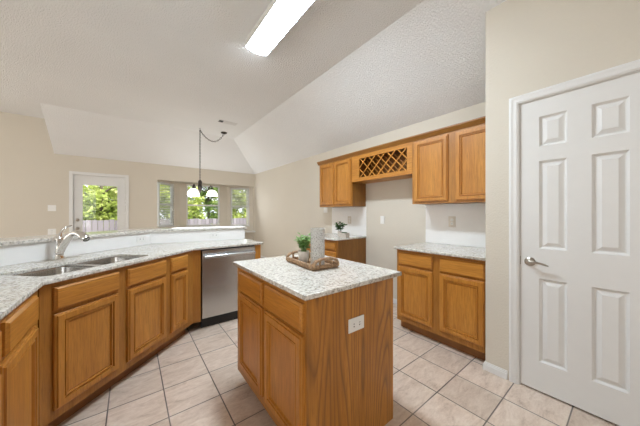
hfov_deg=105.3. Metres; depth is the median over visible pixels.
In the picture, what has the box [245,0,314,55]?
ceiling light
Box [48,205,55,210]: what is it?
light switch
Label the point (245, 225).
window
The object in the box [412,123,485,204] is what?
upper cabinet
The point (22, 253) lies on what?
backsplash
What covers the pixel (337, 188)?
upper cabinet
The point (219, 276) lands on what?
dishwasher
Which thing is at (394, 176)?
shelf
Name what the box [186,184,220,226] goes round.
window
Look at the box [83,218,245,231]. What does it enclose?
wooden fence
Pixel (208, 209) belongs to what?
tree
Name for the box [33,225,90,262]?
kitchen faucet
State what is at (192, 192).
chandelier
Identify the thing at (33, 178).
wall
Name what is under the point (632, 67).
trim
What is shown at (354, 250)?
base cabinet
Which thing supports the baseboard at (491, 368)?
attached to the wall at (532, 45)
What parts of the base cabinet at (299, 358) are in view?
door panel, drawer, door, frame, door panel, drawer, door, panel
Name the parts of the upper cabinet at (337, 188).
door, door panel, door, door panel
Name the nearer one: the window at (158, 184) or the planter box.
the planter box
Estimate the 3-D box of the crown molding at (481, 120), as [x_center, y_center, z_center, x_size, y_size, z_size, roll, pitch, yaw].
[0.902,-0.874,3.338,0.341,0.056,2.680,0,0,-38]
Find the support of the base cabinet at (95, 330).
on the floor
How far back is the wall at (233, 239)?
2.35 m
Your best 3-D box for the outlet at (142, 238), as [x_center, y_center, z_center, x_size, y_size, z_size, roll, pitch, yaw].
[-2.019,0.285,2.760,0.008,0.072,0.116,0,0,7]
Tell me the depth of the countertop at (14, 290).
1.72 m
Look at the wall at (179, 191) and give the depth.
7.17 m
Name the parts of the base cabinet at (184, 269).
drawer, door, door panel, frame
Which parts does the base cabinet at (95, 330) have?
drawer, door, door panel, drawer, door, door panel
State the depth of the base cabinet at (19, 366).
1.06 m
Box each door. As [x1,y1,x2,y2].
[74,175,124,231]
[520,72,639,425]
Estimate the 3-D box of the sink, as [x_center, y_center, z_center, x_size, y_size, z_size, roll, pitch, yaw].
[-1.694,0.470,1.781,0.379,0.192,0.756,0,0,7]
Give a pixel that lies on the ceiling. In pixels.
(124, 80)
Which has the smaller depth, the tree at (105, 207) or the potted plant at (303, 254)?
the potted plant at (303, 254)
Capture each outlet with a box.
[48,229,55,234]
[137,235,145,241]
[210,232,218,237]
[348,314,363,333]
[448,216,455,226]
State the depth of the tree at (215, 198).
17.73 m
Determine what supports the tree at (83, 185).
on the lawn
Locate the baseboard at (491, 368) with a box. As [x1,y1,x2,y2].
[483,360,507,379]
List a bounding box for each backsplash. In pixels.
[0,229,244,266]
[332,207,365,235]
[426,203,485,247]
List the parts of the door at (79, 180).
lite frame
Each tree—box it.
[83,185,116,217]
[83,185,116,227]
[160,184,206,218]
[188,186,217,218]
[203,187,217,217]
[214,189,245,218]
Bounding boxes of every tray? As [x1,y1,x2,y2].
[286,250,339,270]
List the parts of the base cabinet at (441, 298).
door panel, drawer, door, door panel, drawer, door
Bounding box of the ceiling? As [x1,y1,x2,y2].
[0,0,505,173]
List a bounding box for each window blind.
[159,182,173,225]
[231,188,248,208]
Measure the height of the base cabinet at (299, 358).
0.875 m
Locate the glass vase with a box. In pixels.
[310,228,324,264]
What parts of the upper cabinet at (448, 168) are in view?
door, door panel, door, door panel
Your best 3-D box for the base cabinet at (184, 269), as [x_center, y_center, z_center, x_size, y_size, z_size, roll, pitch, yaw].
[-1.521,0.823,2.536,0.455,0.875,0.584,0,0,7]
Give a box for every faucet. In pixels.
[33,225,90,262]
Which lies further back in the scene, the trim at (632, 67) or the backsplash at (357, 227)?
the backsplash at (357, 227)
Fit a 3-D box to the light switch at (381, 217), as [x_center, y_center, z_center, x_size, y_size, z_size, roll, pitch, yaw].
[0.917,0.095,3.590,0.008,0.116,0.072,0,0,-38]
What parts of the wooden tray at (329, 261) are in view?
handle, handle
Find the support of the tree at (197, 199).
on the lawn
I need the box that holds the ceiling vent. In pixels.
[217,119,236,125]
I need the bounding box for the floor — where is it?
[57,303,618,425]
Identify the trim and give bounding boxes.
[69,171,128,232]
[509,59,639,384]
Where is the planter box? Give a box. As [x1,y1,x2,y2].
[339,232,348,237]
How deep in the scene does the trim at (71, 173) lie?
5.04 m
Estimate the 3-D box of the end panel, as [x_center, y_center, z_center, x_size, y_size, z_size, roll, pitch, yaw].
[-0.902,0.823,3.199,0.068,0.875,0.438,0,0,-38]
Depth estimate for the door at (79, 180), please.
5.14 m
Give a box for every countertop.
[0,239,262,319]
[233,254,401,300]
[303,233,365,240]
[394,242,485,260]
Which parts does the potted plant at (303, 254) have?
pot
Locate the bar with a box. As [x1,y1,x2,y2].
[0,226,246,245]
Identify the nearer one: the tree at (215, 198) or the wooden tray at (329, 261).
the wooden tray at (329, 261)
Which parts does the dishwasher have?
handle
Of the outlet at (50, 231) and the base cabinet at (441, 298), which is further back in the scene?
the outlet at (50, 231)
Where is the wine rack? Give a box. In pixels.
[352,142,411,183]
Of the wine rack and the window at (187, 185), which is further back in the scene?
the window at (187, 185)
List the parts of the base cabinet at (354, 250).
frame, drawer, drawer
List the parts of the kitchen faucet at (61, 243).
plate, lever, spout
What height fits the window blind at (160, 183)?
1.075 m
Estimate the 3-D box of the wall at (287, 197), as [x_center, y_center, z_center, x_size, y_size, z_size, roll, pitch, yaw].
[0.857,-0.040,3.790,0.140,2.600,10.340,0,0,-38]
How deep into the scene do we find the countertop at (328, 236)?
3.73 m
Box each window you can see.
[157,182,172,226]
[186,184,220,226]
[231,189,248,226]
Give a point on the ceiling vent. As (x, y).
(219, 120)
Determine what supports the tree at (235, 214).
on the lawn
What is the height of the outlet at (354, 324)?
0.072 m
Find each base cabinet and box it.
[0,290,38,425]
[0,330,1,425]
[12,256,167,425]
[160,250,200,350]
[238,268,392,425]
[305,237,365,263]
[397,249,485,360]
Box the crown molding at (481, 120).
[317,116,485,165]
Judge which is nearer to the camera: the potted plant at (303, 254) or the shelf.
the potted plant at (303, 254)
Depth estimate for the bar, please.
2.44 m
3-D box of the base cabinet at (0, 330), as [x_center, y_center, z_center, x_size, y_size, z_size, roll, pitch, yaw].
[-1.163,0.823,0.395,0.617,0.875,0.810,0,0,-38]
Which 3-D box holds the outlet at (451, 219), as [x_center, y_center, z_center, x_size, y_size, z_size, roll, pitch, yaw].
[1.516,0.095,2.804,0.008,0.125,0.080,0,0,-38]
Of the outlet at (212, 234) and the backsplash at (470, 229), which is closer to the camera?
the backsplash at (470, 229)
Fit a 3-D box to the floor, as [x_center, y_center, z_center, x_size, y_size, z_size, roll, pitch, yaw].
[-2.164,1.260,1.485,8.200,0.001,10.800,0,0,-38]
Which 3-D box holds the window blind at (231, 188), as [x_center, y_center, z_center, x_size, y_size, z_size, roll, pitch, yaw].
[-2.405,-0.458,7.328,0.531,0.615,0.040,0,0,-6]
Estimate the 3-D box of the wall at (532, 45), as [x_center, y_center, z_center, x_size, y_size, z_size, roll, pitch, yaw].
[2.654,-0.240,0.817,0.666,3.000,3.438,0,0,-38]
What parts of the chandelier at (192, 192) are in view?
lamp shade, lamp shade, chain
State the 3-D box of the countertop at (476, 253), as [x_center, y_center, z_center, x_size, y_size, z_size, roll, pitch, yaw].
[1.327,0.372,2.521,0.652,0.025,0.867,0,0,-38]
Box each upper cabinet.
[320,157,365,206]
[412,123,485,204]
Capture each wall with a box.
[0,112,254,240]
[1,239,234,266]
[157,180,252,239]
[246,102,485,298]
[486,0,639,379]
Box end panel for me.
[254,245,260,258]
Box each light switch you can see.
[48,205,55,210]
[380,216,383,223]
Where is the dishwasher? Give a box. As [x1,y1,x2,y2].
[201,245,255,327]
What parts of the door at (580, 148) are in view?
lever handle, panel, panel, panel, panel, panel, panel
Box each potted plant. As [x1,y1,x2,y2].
[293,233,310,261]
[335,222,346,236]
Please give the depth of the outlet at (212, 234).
3.24 m
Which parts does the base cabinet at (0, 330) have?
drawer, door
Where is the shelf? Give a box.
[352,173,411,183]
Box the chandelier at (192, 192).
[187,130,226,195]
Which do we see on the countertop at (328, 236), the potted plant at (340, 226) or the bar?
the potted plant at (340, 226)
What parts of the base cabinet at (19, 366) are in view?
frame, drawer, door panel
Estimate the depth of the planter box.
3.61 m
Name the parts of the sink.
bowl, bowl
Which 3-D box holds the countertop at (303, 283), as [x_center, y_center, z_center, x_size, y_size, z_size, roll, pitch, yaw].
[-0.073,0.372,1.668,0.722,0.025,0.957,0,0,-38]
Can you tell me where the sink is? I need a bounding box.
[13,257,138,276]
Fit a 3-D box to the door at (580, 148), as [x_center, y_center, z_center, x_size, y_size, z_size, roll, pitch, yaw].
[1.654,0.224,1.556,0.091,2.049,0.607,0,0,-38]

